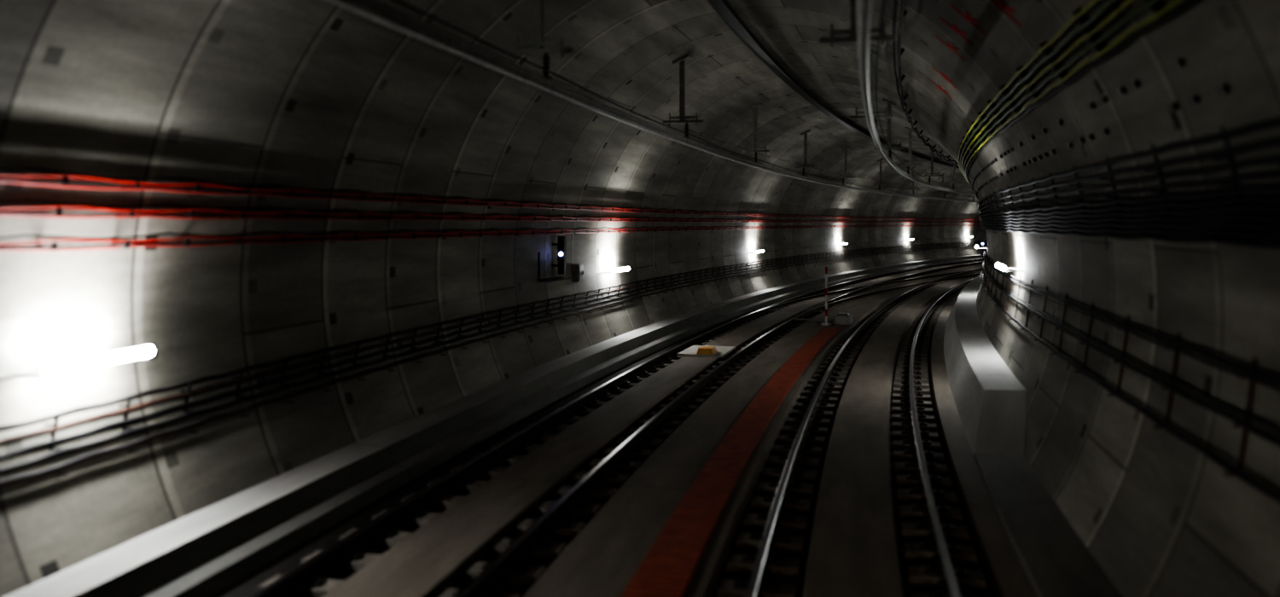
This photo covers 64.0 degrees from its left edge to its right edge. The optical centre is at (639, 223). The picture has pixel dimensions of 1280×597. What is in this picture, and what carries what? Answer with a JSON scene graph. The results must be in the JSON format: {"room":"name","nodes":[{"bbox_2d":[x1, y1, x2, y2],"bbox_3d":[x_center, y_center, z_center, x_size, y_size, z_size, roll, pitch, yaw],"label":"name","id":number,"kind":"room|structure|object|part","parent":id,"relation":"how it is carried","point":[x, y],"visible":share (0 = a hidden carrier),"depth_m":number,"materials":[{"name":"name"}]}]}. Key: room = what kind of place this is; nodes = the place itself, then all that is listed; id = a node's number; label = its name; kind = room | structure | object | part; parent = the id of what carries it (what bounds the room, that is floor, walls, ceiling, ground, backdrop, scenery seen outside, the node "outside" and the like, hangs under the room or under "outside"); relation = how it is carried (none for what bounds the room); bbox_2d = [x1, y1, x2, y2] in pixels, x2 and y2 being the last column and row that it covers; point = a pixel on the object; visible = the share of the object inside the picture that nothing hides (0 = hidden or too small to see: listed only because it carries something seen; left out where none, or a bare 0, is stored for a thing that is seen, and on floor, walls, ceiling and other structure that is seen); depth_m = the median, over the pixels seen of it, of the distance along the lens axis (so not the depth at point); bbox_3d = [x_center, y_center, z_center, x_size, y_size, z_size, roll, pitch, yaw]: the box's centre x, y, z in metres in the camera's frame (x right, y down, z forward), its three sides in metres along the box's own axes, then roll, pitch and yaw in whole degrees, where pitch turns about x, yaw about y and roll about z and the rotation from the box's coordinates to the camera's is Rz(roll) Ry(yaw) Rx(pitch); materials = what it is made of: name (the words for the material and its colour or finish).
{"room":"underground passage","nodes":[
{"label":"underground passage","id":0,"kind":"room"},
{"bbox_2d":[0,0,987,596],"bbox_3d":[19.945,0.394,45.368,36.076,5.847,128.935,0,0,9],"label":"wall","id":1,"kind":"structure","parent":0,"point":[317,95],"depth_m":10.58,"materials":[{"name":"concrete"}]},
{"bbox_2d":[12,345,154,378],"bbox_3d":[-4.189,1.038,7.759,0.345,0.105,1.091,0,0,11],"label":"wall lamp","id":2,"kind":"object","parent":1,"relation":"attached to","point":[56,368],"visible":1,"depth_m":7.59,"materials":[{"name":"white paint"}]},
{"bbox_2d":[0,168,981,251],"bbox_3d":[12.733,-0.094,37.625,24.302,0.595,111.299,0,0,9],"label":"power cables","id":3,"kind":"object","parent":1,"relation":"attached to","point":[6,178],"visible":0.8,"depth_m":10.30,"materials":[{"name":"rubber"}]},
{"bbox_2d":[0,240,987,488],"bbox_3d":[12.750,1.610,37.622,24.240,0.449,111.297,0,0,9],"label":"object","id":4,"kind":"object","parent":1,"relation":"attached to","point":[53,431],"visible":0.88,"depth_m":10.36,"materials":[{"name":"metal"}]},
{"bbox_2d":[537,236,566,282],"bbox_3d":[-1.635,0.650,19.077,0.265,0.820,1.030,0,0,15],"label":"signal","id":5,"kind":"object","parent":1,"relation":"attached to","point":[561,244],"visible":1,"depth_m":19.34,"materials":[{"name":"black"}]},
{"bbox_2d":[570,264,583,282],"bbox_3d":[-1.254,1.000,20.627,0.195,0.350,0.309,0,0,15],"label":"junction box","id":6,"kind":"object","parent":1,"relation":"attached to","point":[577,270],"visible":1,"depth_m":20.49,"materials":[{"name":"metal"}]},
{"bbox_2d":[601,267,629,273],"bbox_3d":[-0.542,1.038,22.866,0.345,0.105,1.091,0,0,16],"label":"wall lamp","id":7,"kind":"object","parent":1,"relation":"attached to","point":[624,269],"visible":1,"depth_m":22.59,"materials":[{"name":"white paint"}]},
{"bbox_2d":[748,250,764,253],"bbox_3d":[4.275,1.038,37.642,0.345,0.105,1.091,0,0,20],"label":"wall lamp","id":8,"kind":"object","parent":1,"relation":"attached to","point":[759,251],"visible":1,"depth_m":37.47,"materials":[{"name":"white paint"}]},
{"bbox_2d":[218,260,1038,596],"bbox_3d":[22.767,2.795,44.677,40.010,0.110,128.332,0,0,9],"label":"floor","id":9,"kind":"structure","parent":0,"point":[854,544],"depth_m":10.49,"materials":[{"name":"concrete"}]},
{"bbox_2d":[4,254,986,596],"bbox_3d":[19.961,2.650,45.279,35.435,0.400,128.707,0,0,9],"label":"ledge","id":10,"kind":"object","parent":9,"relation":"on","point":[209,551],"visible":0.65,"depth_m":10.19,"materials":[{"name":"concrete"}]},
{"bbox_2d":[249,258,983,596],"bbox_3d":[21.270,2.762,44.752,36.111,0.225,127.878,0,0,9],"label":"railway track","id":11,"kind":"object","parent":9,"relation":"on","point":[308,579],"visible":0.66,"depth_m":10.69,"materials":[{"name":"metal"}]},
{"bbox_2d":[677,345,735,357],"bbox_3d":[1.433,2.663,21.799,0.950,0.165,1.531,0,0,16],"label":"slab","id":12,"kind":"object","parent":9,"relation":"on","point":[694,351],"visible":1,"depth_m":21.28,"materials":[{"name":"concrete"}]},
{"bbox_2d":[620,327,841,596],"bbox_3d":[0.319,2.725,5.545,1.644,0.030,43.280,0,0,11],"label":"floor strip","id":13,"kind":"object","parent":9,"relation":"on","point":[669,567],"visible":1,"depth_m":10.15,"materials":[{"name":"red paint"}]},
{"bbox_2d":[794,312,853,325],"bbox_3d":[5.055,2.605,28.333,1.576,0.270,0.907,0,0,18],"label":"machine","id":14,"kind":"object","parent":9,"relation":"on","point":[841,318],"visible":1,"depth_m":27.89,"materials":[{"name":"metal"}]},
{"bbox_2d":[820,267,831,325],"bbox_3d":[5.023,1.955,27.602,0.276,1.570,0.277,0,0,9],"label":"marker post","id":15,"kind":"object","parent":9,"relation":"on","point":[826,323],"visible":1,"depth_m":27.57,"materials":[{"name":"metal"}]},
{"bbox_2d":[715,267,987,596],"bbox_3d":[24.250,2.762,43.416,35.505,0.225,125.635,0,0,9],"label":"railway track","id":16,"kind":"object","parent":9,"relation":"on","point":[912,411],"visible":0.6,"depth_m":11.04,"materials":[{"name":"metal"}]},
{"bbox_3d":[20.270,2.736,45.146,11.270,0.172,129.006,0,0,24],"label":"rail","id":17,"kind":"part","parent":16,"relation":"part of","materials":[{"name":"metal"}]},
{"bbox_2d":[745,268,983,321],"bbox_3d":[12.132,2.741,45.840,3.124,0.178,37.591,0,0,29],"label":"track","id":18,"kind":"object","parent":9,"relation":"on","point":[913,282],"visible":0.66,"depth_m":39.17,"materials":[{"name":"metal"}]},
{"bbox_2d":[943,273,1122,596],"bbox_3d":[25.879,2.515,42.638,34.313,0.670,124.280,0,0,9],"label":"ledge","id":19,"kind":"object","parent":9,"relation":"on","point":[990,400],"visible":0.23,"depth_m":11.49,"materials":[{"name":"concrete"}]},
{"bbox_2d":[458,0,971,189],"bbox_3d":[22.789,-3.015,44.538,38.994,0.971,127.974,0,0,9],"label":"ceiling","id":20,"kind":"structure","parent":0,"point":[634,44],"depth_m":19.66,"materials":[{"name":"concrete"}]},
{"bbox_2d":[326,0,977,203],"bbox_3d":[14.717,-2.329,36.869,24.348,1.719,110.093,0,0,9],"label":"rail","id":21,"kind":"object","parent":20,"relation":"hanging from","point":[375,10],"visible":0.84,"depth_m":11.40,"materials":[{"name":"metal"}]},
{"bbox_2d":[707,0,959,168],"bbox_3d":[15.935,-3.400,36.402,23.847,0.100,109.343,0,0,9],"label":"conduit","id":22,"kind":"object","parent":20,"relation":"attached to","point":[723,8],"visible":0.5,"depth_m":21.72,"materials":[{"name":"grey metal"}]},
{"bbox_2d":[820,0,976,196],"bbox_3d":[17.813,-2.329,35.670,23.929,1.719,108.156,0,0,9],"label":"rail","id":23,"kind":"object","parent":20,"relation":"hanging from","point":[860,31],"visible":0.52,"depth_m":11.67,"materials":[{"name":"metal"}]},
{"bbox_2d":[892,0,958,165],"bbox_3d":[16.504,-2.661,33.022,20.672,0.304,102.647,0,0,9],"label":"cable","id":24,"kind":"object","parent":20,"relation":"attached to","point":[902,14],"visible":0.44,"depth_m":17.67,"materials":[{"name":"metal"}]},
{"bbox_2d":[923,0,1279,596],"bbox_3d":[25.816,0.394,42.737,34.881,5.847,124.515,0,0,9],"label":"wall","id":25,"kind":"structure","parent":0,"point":[1160,517],"depth_m":8.07,"materials":[{"name":"concrete"}]},
{"bbox_2d":[930,0,1021,100],"bbox_3d":[3.946,-2.184,12.500,0.566,0.618,10.100,0,0,12],"label":"sprayed survey marks","id":26,"kind":"object","parent":25,"relation":"attached to","point":[1001,6],"visible":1,"depth_m":11.42,"materials":[{"name":"red paint"}]},
{"bbox_2d":[974,244,987,249],"bbox_3d":[10.296,0.708,30.905,0.346,0.105,1.049,0,0,19],"label":"wall lamp","id":27,"kind":"object","parent":25,"relation":"attached to","point":[976,246],"visible":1,"depth_m":30.45,"materials":[{"name":"white paint"}]},
{"bbox_2d":[980,233,987,258],"bbox_3d":[11.473,0.750,34.105,0.265,0.820,0.988,0,0,20],"label":"signal","id":28,"kind":"object","parent":25,"relation":"attached to","point":[982,235],"visible":0.77,"depth_m":34.39,"materials":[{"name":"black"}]},
{"bbox_2d":[994,262,1023,272],"bbox_3d":[5.987,0.708,16.621,0.346,0.105,1.049,0,0,15],"label":"wall lamp","id":29,"kind":"object","parent":25,"relation":"attached to","point":[997,265],"visible":1,"depth_m":16.15,"materials":[{"name":"white paint"}]},
{"bbox_2d":[957,0,1198,186],"bbox_3d":[17.680,-1.457,32.659,20.651,0.415,101.871,0,0,9],"label":"cables","id":30,"kind":"object","parent":25,"relation":"attached to","point":[1161,11],"visible":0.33,"depth_m":8.85,"materials":[{"name":"rubber"}]},
{"bbox_2d":[971,57,1231,199],"bbox_3d":[8.718,-0.913,20.473,3.714,0.295,73.934,0,0,16],"label":"clips","id":31,"kind":"object","parent":25,"relation":"attached to","point":[1223,89],"visible":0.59,"depth_m":8.95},
{"bbox_2d":[976,117,1279,248],"bbox_3d":[19.870,-0.231,34.873,23.313,0.744,106.869,0,0,9],"label":"cables","id":32,"kind":"object","parent":25,"relation":"attached to","point":[1201,220],"visible":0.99,"depth_m":7.50,"materials":[{"name":"black rubber"}]},
{"bbox_2d":[980,249,1279,502],"bbox_3d":[19.932,1.186,34.844,23.233,0.729,106.816,0,0,9],"label":"rack","id":33,"kind":"object","parent":25,"relation":"attached to","point":[1253,372],"visible":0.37,"depth_m":7.74,"materials":[{"name":"black metal"}]}
]}

